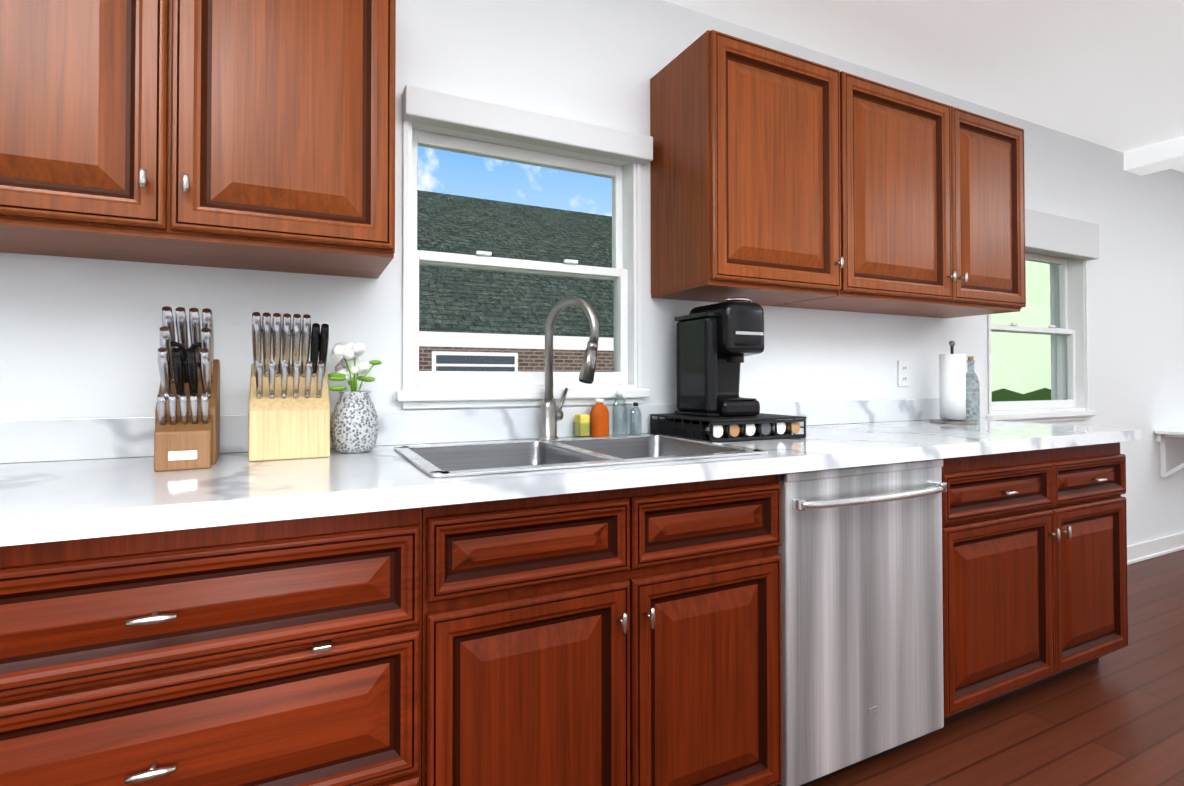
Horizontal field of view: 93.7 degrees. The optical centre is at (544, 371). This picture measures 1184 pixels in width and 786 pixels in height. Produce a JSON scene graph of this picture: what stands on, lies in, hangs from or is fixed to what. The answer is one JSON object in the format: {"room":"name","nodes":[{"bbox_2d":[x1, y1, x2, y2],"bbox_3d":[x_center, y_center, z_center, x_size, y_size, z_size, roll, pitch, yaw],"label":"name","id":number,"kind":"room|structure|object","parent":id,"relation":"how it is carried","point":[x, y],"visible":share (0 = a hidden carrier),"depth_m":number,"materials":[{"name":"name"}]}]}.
{"room":"kitchen","nodes":[
{"label":"kitchen","id":0,"kind":"room"},
{"bbox_2d":[0,0,1183,545],"bbox_3d":[1.677,-0.100,2.634,9.420,2.490,0.160,0,-1,-24],"label":"wall","id":1,"kind":"structure","parent":0,"point":[78,336],"depth_m":1.95,"materials":[{"name":"white paint"}]},
{"bbox_2d":[0,0,395,278],"bbox_3d":[-0.823,-0.665,1.256,0.908,0.785,0.358,0,-1,-24],"label":"upper cabinet","id":2,"kind":"object","parent":1,"relation":"attached to","point":[249,134],"visible":1,"depth_m":1.17,"materials":[{"name":"brown wood"}]},
{"bbox_2d":[0,398,939,463],"bbox_3d":[0.057,0.166,1.817,4.220,0.098,0.019,0,-1,-24],"label":"backsplash","id":3,"kind":"structure","parent":1,"relation":"attached to","point":[36,440],"depth_m":1.63,"materials":[{"name":"stone"}]},
{"bbox_2d":[395,85,652,408],"bbox_3d":[-0.058,-0.354,1.836,0.868,0.932,0.200,0,-1,-24],"label":"window","id":4,"kind":"structure","parent":1,"relation":"in","point":[432,119],"depth_m":1.79,"materials":[{"name":"white wood"}]},
{"bbox_2d":[650,30,843,305],"bbox_3d":[0.709,-0.656,1.929,0.564,0.785,0.358,0,-1,-24],"label":"upper cabinet","id":5,"kind":"object","parent":1,"relation":"attached to","point":[745,180],"visible":1,"depth_m":1.80,"materials":[{"name":"brown wood"}]},
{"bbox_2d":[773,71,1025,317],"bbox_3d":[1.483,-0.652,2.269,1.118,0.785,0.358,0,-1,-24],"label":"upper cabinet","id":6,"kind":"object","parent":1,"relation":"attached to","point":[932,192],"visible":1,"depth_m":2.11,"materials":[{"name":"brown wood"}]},
{"bbox_2d":[898,361,908,385],"bbox_3d":[1.637,0.009,2.520,0.072,0.116,0.009,0,-1,-24],"label":"electrical outlet plate","id":7,"kind":"object","parent":1,"relation":"attached to","point":[903,373],"visible":1,"depth_m":2.52,"materials":[{"name":"white plastic"}]},
{"bbox_2d":[986,208,1098,422],"bbox_3d":[2.655,-0.284,3.028,1.001,1.112,0.200,0,-1,-24],"label":"window","id":8,"kind":"structure","parent":1,"relation":"in","point":[1068,247],"depth_m":3.11,"materials":[{"name":"white wood"}]},
{"bbox_2d":[1127,532,1183,564],"bbox_3d":[3.938,1.103,3.511,4.238,0.104,0.022,0,-1,-24],"label":"baseboard","id":9,"kind":"structure","parent":1,"relation":"attached to","point":[1150,549],"depth_m":3.45,"materials":[{"name":"white"}]},
{"bbox_2d":[1154,428,1183,477],"bbox_3d":[4.353,0.521,3.534,0.970,0.300,0.328,0,-1,-24],"label":"shelf bracket","id":10,"kind":"object","parent":1,"relation":"attached to","point":[1163,437],"visible":1,"depth_m":3.50,"materials":[{"name":"white"}]},
{"bbox_2d":[665,0,1183,172],"bbox_3d":[2.433,-1.416,0.929,9.420,0.100,3.920,0,-1,-24],"label":"ceiling","id":11,"kind":"structure","parent":0,"point":[1108,73],"depth_m":2.32,"materials":[{"name":"white paint"}]},
{"bbox_2d":[1124,136,1183,175],"bbox_3d":[4.356,-1.300,1.772,0.220,0.109,3.598,0,-1,-24],"label":"ceiling beam","id":12,"kind":"structure","parent":11,"relation":"attached to","point":[1161,156],"depth_m":3.27,"materials":[{"name":"white paint"}]},
{"bbox_2d":[809,550,1183,785],"bbox_3d":[2.433,1.174,0.897,9.420,0.100,3.920,0,-1,-24],"label":"floor","id":13,"kind":"structure","parent":0,"point":[1115,718],"depth_m":1.75,"materials":[{"name":"brown wood"}]},
{"bbox_2d":[0,507,421,785],"bbox_3d":[-0.722,0.687,1.125,0.831,0.878,0.648,0,-1,-24],"label":"drawers","id":14,"kind":"object","parent":13,"relation":"on","point":[281,653],"visible":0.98,"depth_m":0.90,"materials":[{"name":"brown wood"}]},
{"bbox_2d":[421,474,781,785],"bbox_3d":[0.072,0.691,1.474,0.900,0.878,0.648,0,-1,-24],"label":"base cabinet","id":15,"kind":"object","parent":13,"relation":"on","point":[624,637],"visible":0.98,"depth_m":1.19,"materials":[{"name":"brown wood"}]},
{"bbox_2d":[775,459,946,785],"bbox_3d":[0.785,0.696,1.767,0.630,0.876,0.671,0,-1,-24],"label":"dishwasher","id":16,"kind":"object","parent":13,"relation":"on","point":[860,550],"visible":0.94,"depth_m":1.49,"materials":[{"name":"silver metal"}]},
{"bbox_2d":[942,442,1127,723],"bbox_3d":[1.582,0.699,2.138,1.115,0.878,0.648,0,-1,-24],"label":"base cabinet","id":17,"kind":"object","parent":13,"relation":"on","point":[1034,557],"visible":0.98,"depth_m":1.84,"materials":[{"name":"brown wood"}]},
{"bbox_2d":[0,419,1140,546],"bbox_3d":[0.183,0.231,1.529,4.220,0.040,0.647,0,-1,-24],"label":"countertop","id":18,"kind":"structure","parent":17,"relation":"on","point":[47,501],"depth_m":1.10,"materials":[{"name":"stone"}]},
{"bbox_2d":[154,306,219,471],"bbox_3d":[-0.806,0.033,1.252,0.112,0.348,0.238,0,-1,-28],"label":"knife block","id":19,"kind":"object","parent":18,"relation":"on","point":[187,425],"visible":1,"depth_m":1.18,"materials":[{"name":"brown wood"}]},
{"bbox_2d":[248,312,329,461],"bbox_3d":[-0.625,0.038,1.360,0.176,0.342,0.202,0,-1,-26],"label":"knife block","id":20,"kind":"object","parent":18,"relation":"on","point":[289,412],"visible":1,"depth_m":1.31,"materials":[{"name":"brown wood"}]},
{"bbox_2d":[328,342,381,453],"bbox_3d":[-0.495,0.066,1.451,0.138,0.288,0.142,0,-1,-24],"label":"vase","id":21,"kind":"object","parent":18,"relation":"on","point":[354,423],"visible":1,"depth_m":1.41,"materials":[{"name":"white ceramic"}]},
{"bbox_2d":[539,296,598,439],"bbox_3d":[0.068,-0.007,1.668,0.111,0.438,0.224,0,-1,-24],"label":"faucet","id":22,"kind":"object","parent":18,"relation":"on","point":[551,414],"visible":0.92,"depth_m":1.71,"materials":[{"name":"silver metal"}]},
{"bbox_2d":[394,434,767,477],"bbox_3d":[0.085,0.302,1.454,0.870,0.198,0.480,0,-1,-24],"label":"sink basin","id":23,"kind":"object","parent":18,"relation":"in","point":[452,460],"visible":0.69,"depth_m":1.56,"materials":[{"name":"metal"}]},
{"bbox_2d":[572,414,591,437],"bbox_3d":[0.122,0.176,1.797,0.047,0.075,0.055,0,-1,-24],"label":"sponge holder","id":24,"kind":"object","parent":18,"relation":"on","point":[581,425],"visible":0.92,"depth_m":1.78,"materials":[{"name":"clear glass"}]},
{"bbox_2d":[590,399,608,436],"bbox_3d":[0.181,0.152,1.820,0.068,0.125,0.042,0,-1,-24],"label":"soap bottle","id":25,"kind":"object","parent":18,"relation":"on","point":[599,416],"visible":0.88,"depth_m":1.80,"materials":[{"name":"orange plastic"}]},
{"bbox_2d":[612,391,626,435],"bbox_3d":[0.253,0.140,1.857,0.056,0.150,0.035,0,-1,-24],"label":"clear soap bottle","id":26,"kind":"object","parent":18,"relation":"on","point":[620,393],"visible":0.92,"depth_m":1.86,"materials":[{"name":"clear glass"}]},
{"bbox_2d":[630,402,641,434],"bbox_3d":[0.309,0.160,1.877,0.044,0.110,0.027,0,-1,-24],"label":"soap bottle","id":27,"kind":"object","parent":18,"relation":"on","point":[634,405],"visible":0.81,"depth_m":1.88,"materials":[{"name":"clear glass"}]},
{"bbox_2d":[650,413,806,442],"bbox_3d":[0.607,0.181,1.857,0.390,0.068,0.315,0,-1,-24],"label":"stand","id":28,"kind":"object","parent":18,"relation":"on","point":[759,426],"visible":0.88,"depth_m":1.74,"materials":[{"name":"black"}]},
{"bbox_2d":[675,297,763,416],"bbox_3d":[0.587,-0.046,1.854,0.211,0.384,0.224,0,-1,-24],"label":"coffee maker","id":29,"kind":"object","parent":28,"relation":"on","point":[716,343],"visible":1,"depth_m":1.78,"materials":[{"name":"black plastic"}]},
{"bbox_2d":[929,341,976,423],"bbox_3d":[1.768,0.044,2.399,0.168,0.355,0.168,0,-1,-24],"label":"paper towel holder","id":30,"kind":"object","parent":18,"relation":"on","point":[952,379],"visible":1,"depth_m":2.36,"materials":[{"name":"white paper"}]},
{"bbox_2d":[966,356,979,420],"bbox_3d":[1.947,0.077,2.526,0.062,0.292,0.061,0,-1,-24],"label":"glass bottle","id":31,"kind":"object","parent":18,"relation":"on","point":[971,376],"visible":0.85,"depth_m":2.52,"materials":[{"name":"grey"}]},
{"label":"outside","id":32,"kind":"structure","parent":0,"visible":0},
{"bbox_3d":[0.356,3.058,23.868,100.000,0.100,39.830,0,-1,-24],"label":"ground","id":33,"kind":"structure","parent":32,"visible":0},
{"bbox_2d":[417,190,1050,401],"bbox_3d":[7.724,-0.892,14.609,43.000,8.470,11.800,0,-1,-24],"label":"house","id":34,"kind":"structure","parent":33,"relation":"on","point":[522,296],"depth_m":11.65,"materials":[{"name":"black"}]}
]}

